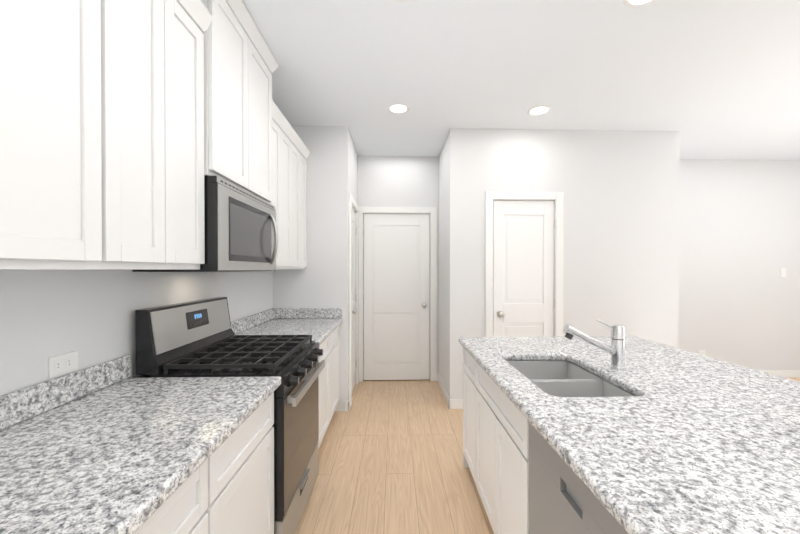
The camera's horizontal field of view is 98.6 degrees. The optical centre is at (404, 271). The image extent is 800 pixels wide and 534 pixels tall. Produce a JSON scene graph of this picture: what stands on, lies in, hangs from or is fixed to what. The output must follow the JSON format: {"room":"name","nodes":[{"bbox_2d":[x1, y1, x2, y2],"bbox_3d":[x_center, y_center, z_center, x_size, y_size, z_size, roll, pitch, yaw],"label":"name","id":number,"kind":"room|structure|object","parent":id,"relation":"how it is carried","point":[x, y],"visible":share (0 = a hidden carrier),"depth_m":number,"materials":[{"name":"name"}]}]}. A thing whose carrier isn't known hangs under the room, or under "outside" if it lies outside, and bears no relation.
{"room":"kitchen","nodes":[
{"label":"kitchen","id":0,"kind":"room"},
{"bbox_2d":[0,270,272,395],"bbox_3d":[-1.242,-0.009,0.852,0.100,2.750,4.900,0,0,-2],"label":"wall","id":1,"kind":"structure","parent":0,"point":[87,315],"depth_m":1.31,"materials":[{"name":"white paint"}]},
{"bbox_2d":[0,0,7,269],"bbox_3d":[-1.018,-0.560,0.518,0.325,1.114,0.389,0,0,-2],"label":"upper cabinet","id":2,"kind":"object","parent":1,"relation":"attached to","point":[3,3],"depth_m":0.75,"materials":[{"name":"white wood"}]},
{"bbox_2d":[48,351,77,378],"bbox_3d":[-1.199,0.326,1.210,0.007,0.070,0.105,0,0,-2],"label":"electrical outlet","id":3,"kind":"object","parent":1,"relation":"attached to","point":[61,364],"visible":1,"depth_m":1.20,"materials":[{"name":"white plastic"}]},
{"bbox_2d":[8,0,131,269],"bbox_3d":[-1.028,-0.562,0.825,0.325,1.114,0.454,0,0,-2],"label":"upper cabinet","id":4,"kind":"object","parent":1,"relation":"attached to","point":[101,134],"depth_m":0.90,"materials":[{"name":"white wood"}]},
{"bbox_2d":[128,0,183,269],"bbox_3d":[-1.036,-0.563,1.121,0.325,1.114,0.386,0,0,-2],"label":"upper cabinet","id":5,"kind":"object","parent":1,"relation":"attached to","point":[153,25],"depth_m":1.21,"materials":[{"name":"white wood"}]},
{"bbox_2d":[180,0,207,269],"bbox_3d":[-1.044,-0.565,1.360,0.325,1.114,0.321,0,0,-2],"label":"upper cabinet","id":6,"kind":"object","parent":1,"relation":"attached to","point":[193,18],"depth_m":1.45,"materials":[{"name":"white wood"}]},
{"bbox_2d":[201,0,278,202],"bbox_3d":[-1.029,-0.910,1.903,0.385,0.954,0.820,0,0,-2],"label":"upper cabinet","id":7,"kind":"object","parent":1,"relation":"attached to","point":[241,65],"visible":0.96,"depth_m":1.80,"materials":[{"name":"white wood"}]},
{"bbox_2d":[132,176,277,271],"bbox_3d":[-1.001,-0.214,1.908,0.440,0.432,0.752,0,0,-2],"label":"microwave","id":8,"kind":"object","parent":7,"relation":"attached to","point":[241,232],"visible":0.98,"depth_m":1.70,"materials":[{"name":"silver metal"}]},
{"bbox_2d":[269,99,309,268],"bbox_3d":[-1.070,-0.580,2.778,0.355,1.127,1.043,0,0,-2],"label":"upper cabinet","id":9,"kind":"object","parent":1,"relation":"attached to","point":[290,152],"visible":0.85,"depth_m":2.74,"materials":[{"name":"white wood"}]},
{"bbox_2d":[273,125,348,410],"bbox_3d":[-0.959,-0.025,3.361,0.816,2.750,0.100,0,0,-2],"label":"wall","id":10,"kind":"structure","parent":0,"point":[321,280],"depth_m":3.31,"materials":[{"name":"white paint"}]},
{"bbox_2d":[349,132,357,203],"bbox_3d":[-0.614,-0.027,3.807,0.100,2.750,0.770,0,0,-2],"label":"wall","id":11,"kind":"structure","parent":0,"point":[353,180],"depth_m":3.78,"materials":[{"name":"white paint"}]},
{"bbox_2d":[349,193,358,404],"bbox_3d":[-0.585,0.281,3.791,0.155,2.131,0.754,0,0,-2],"label":"hall door","id":12,"kind":"structure","parent":11,"relation":"in","point":[353,293],"depth_m":3.91,"materials":[{"name":"white wood"}]},
{"bbox_2d":[357,156,438,372],"bbox_3d":[-0.080,-0.030,4.258,1.194,2.750,0.100,0,0,-2],"label":"wall","id":13,"kind":"structure","parent":0,"point":[398,181],"depth_m":4.20,"materials":[{"name":"white paint"}]},
{"bbox_2d":[359,207,436,381],"bbox_3d":[-0.092,0.279,4.231,0.963,2.131,0.155,0,0,-2],"label":"door","id":14,"kind":"structure","parent":13,"relation":"in","point":[397,293],"depth_m":4.22,"materials":[{"name":"white wood"}]},
{"bbox_2d":[439,132,448,393],"bbox_3d":[0.479,-0.028,3.849,0.100,2.750,0.750,0,0,-2],"label":"wall block","id":15,"kind":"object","parent":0,"point":[443,258],"visible":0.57,"depth_m":3.82,"materials":[{"name":"white paint"}]},
{"bbox_2d":[437,373,450,408],"bbox_3d":[0.418,1.300,3.798,0.025,0.095,0.862,0,0,-2],"label":"baseboard","id":16,"kind":"structure","parent":15,"relation":"attached to","point":[448,401],"depth_m":3.66,"materials":[{"name":"white wood"}]},
{"bbox_2d":[242,0,799,159],"bbox_3d":[2.543,-1.417,1.391,7.700,0.060,5.970,0,0,-2],"label":"ceiling","id":17,"kind":"structure","parent":0,"point":[713,79],"depth_m":2.37,"materials":[{"name":"white paint"}]},
{"bbox_2d":[387,103,408,113],"bbox_3d":[-0.054,-1.394,2.949,0.190,0.005,0.190,0,0,-2],"label":"recessed light","id":18,"kind":"object","parent":17,"relation":"in","point":[398,108],"visible":1,"depth_m":2.94,"materials":[{"name":"white plastic"}]},
{"bbox_2d":[527,105,550,115],"bbox_3d":[1.165,-1.394,2.986,0.190,0.005,0.190,0,0,-2],"label":"recessed light","id":19,"kind":"object","parent":17,"relation":"in","point":[539,110],"visible":1,"depth_m":2.98,"materials":[{"name":"white plastic"}]},
{"bbox_2d":[623,0,655,7],"bbox_3d":[1.203,-1.386,1.716,0.190,0.005,0.190,0,0,-2],"label":"recessed light","id":20,"kind":"object","parent":17,"relation":"in","point":[634,3],"visible":1,"depth_m":1.77,"materials":[{"name":"white plastic"}]},
{"bbox_2d":[296,378,799,533],"bbox_3d":[2.543,1.392,1.408,7.700,0.060,5.970,0,0,-2],"label":"floor","id":21,"kind":"structure","parent":0,"point":[390,456],"depth_m":2.34,"materials":[{"name":"brown wood"}]},
{"bbox_2d":[134,459,207,533],"bbox_3d":[-0.869,0.937,0.713,0.634,0.856,0.527,0,0,-2],"label":"base cabinet","id":22,"kind":"object","parent":21,"relation":"on","point":[182,508],"visible":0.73,"depth_m":0.88,"materials":[{"name":"white wood"}]},
{"bbox_2d":[0,355,280,533],"bbox_3d":[-0.846,0.438,0.489,0.666,0.140,2.047,0,0,-2],"label":"countertop","id":23,"kind":"structure","parent":22,"relation":"on","point":[110,447],"depth_m":0.95,"materials":[{"name":"stone"}]},
{"bbox_2d":[135,297,324,533],"bbox_3d":[-0.849,0.761,1.883,0.688,1.188,0.722,0,0,-2],"label":"range","id":24,"kind":"object","parent":21,"relation":"on","point":[198,338],"visible":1,"depth_m":1.70,"materials":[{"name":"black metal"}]},
{"bbox_2d":[205,392,273,533],"bbox_3d":[-0.885,0.933,1.246,0.634,0.856,0.533,0,0,-2],"label":"base cabinet","id":25,"kind":"object","parent":21,"relation":"on","point":[241,479],"visible":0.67,"depth_m":1.24,"materials":[{"name":"white wood"}]},
{"bbox_2d":[318,336,329,448],"bbox_3d":[-0.923,0.926,2.527,0.634,0.856,0.548,0,0,-2],"label":"base cabinet","id":26,"kind":"object","parent":21,"relation":"on","point":[324,417],"visible":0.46,"depth_m":2.61,"materials":[{"name":"white wood"}]},
{"bbox_2d":[231,308,342,344],"bbox_3d":[-0.915,0.424,2.780,0.666,0.140,1.065,0,0,-2],"label":"countertop","id":27,"kind":"structure","parent":26,"relation":"on","point":[320,325],"depth_m":2.94,"materials":[{"name":"stone"}]},
{"bbox_2d":[329,326,339,420],"bbox_3d":[-0.939,0.922,3.058,0.634,0.856,0.509,0,0,-2],"label":"base cabinet","id":28,"kind":"object","parent":21,"relation":"on","point":[334,377],"visible":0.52,"depth_m":3.04,"materials":[{"name":"white wood"}]},
{"bbox_2d":[451,399,462,408],"bbox_3d":[0.616,1.303,3.379,0.345,0.095,0.012,0,0,-2],"label":"baseboard","id":29,"kind":"structure","parent":21,"relation":"on","point":[454,403],"depth_m":3.37,"materials":[{"name":"white wood"}]},
{"bbox_2d":[463,347,468,467],"bbox_3d":[0.911,0.934,1.101,0.940,0.856,2.600,0,0,-2],"label":"base cabinet","id":30,"kind":"object","parent":21,"relation":"on","point":[465,464],"visible":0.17,"depth_m":2.37,"materials":[{"name":"white wood"}]},
{"bbox_2d":[458,336,799,533],"bbox_3d":[1.041,0.484,1.098,1.260,0.040,2.650,0,0,-2],"label":"countertop","id":31,"kind":"structure","parent":30,"relation":"on","point":[681,441],"depth_m":0.99,"materials":[{"name":"stone"}]},
{"bbox_2d":[507,361,633,396],"bbox_3d":[0.721,0.602,1.599,0.412,0.198,0.662,0,0,-2],"label":"sink","id":32,"kind":"object","parent":31,"relation":"in","point":[561,378],"visible":0.1,"depth_m":1.61,"materials":[{"name":"silver metal"}]},
{"bbox_2d":[563,319,625,370],"bbox_3d":[0.897,0.343,1.628,0.294,0.236,0.068,0,0,-2],"label":"faucet","id":33,"kind":"object","parent":31,"relation":"on","point":[616,349],"visible":1,"depth_m":1.61,"materials":[{"name":"silver metal"}]},
{"bbox_2d":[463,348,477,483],"bbox_3d":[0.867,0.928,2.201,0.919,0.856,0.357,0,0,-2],"label":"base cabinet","id":34,"kind":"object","parent":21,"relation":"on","point":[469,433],"visible":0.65,"depth_m":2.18,"materials":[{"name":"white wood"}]},
{"bbox_2d":[476,360,602,533],"bbox_3d":[0.884,0.931,1.629,0.919,0.856,0.780,0,0,-2],"label":"base cabinet","id":35,"kind":"object","parent":21,"relation":"on","point":[502,453],"visible":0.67,"depth_m":1.55,"materials":[{"name":"white wood"}]},
{"bbox_2d":[529,422,627,533],"bbox_3d":[0.752,0.936,0.932,0.608,0.850,0.594,0,0,-2],"label":"dishwasher","id":36,"kind":"object","parent":21,"relation":"on","point":[563,499],"visible":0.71,"depth_m":1.00,"materials":[{"name":"silver metal"}]},
{"bbox_2d":[448,128,679,398],"bbox_3d":[1.591,-0.025,3.457,2.300,2.750,0.100,0,0,-2],"label":"wall block","id":37,"kind":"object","parent":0,"point":[619,189],"visible":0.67,"depth_m":3.41,"materials":[{"name":"white paint"}]},
{"bbox_2d":[485,191,563,336],"bbox_3d":[1.177,0.284,3.418,0.774,2.131,0.155,0,0,-2],"label":"pantry door","id":38,"kind":"structure","parent":37,"relation":"attached to","point":[524,262],"depth_m":3.41,"materials":[{"name":"white wood"}]},
{"bbox_2d":[679,159,799,369],"bbox_3d":[4.510,-0.031,4.394,3.590,2.750,0.100,0,0,-2],"label":"wall","id":39,"kind":"structure","parent":0,"point":[739,248],"depth_m":4.33,"materials":[{"name":"white paint"}]},
{"bbox_2d":[758,370,799,377],"bbox_3d":[4.447,1.297,4.343,3.460,0.095,0.012,0,0,-2],"label":"baseboard","id":40,"kind":"structure","parent":39,"relation":"attached to","point":[782,373],"depth_m":4.35,"materials":[{"name":"white wood"}]},
{"bbox_2d":[780,268,785,276],"bbox_3d":[4.786,0.014,4.348,0.072,0.115,0.008,0,0,-2],"label":"light switch","id":41,"kind":"object","parent":39,"relation":"attached to","point":[782,272],"visible":1,"depth_m":4.35,"materials":[{"name":"white plastic"}]}
]}

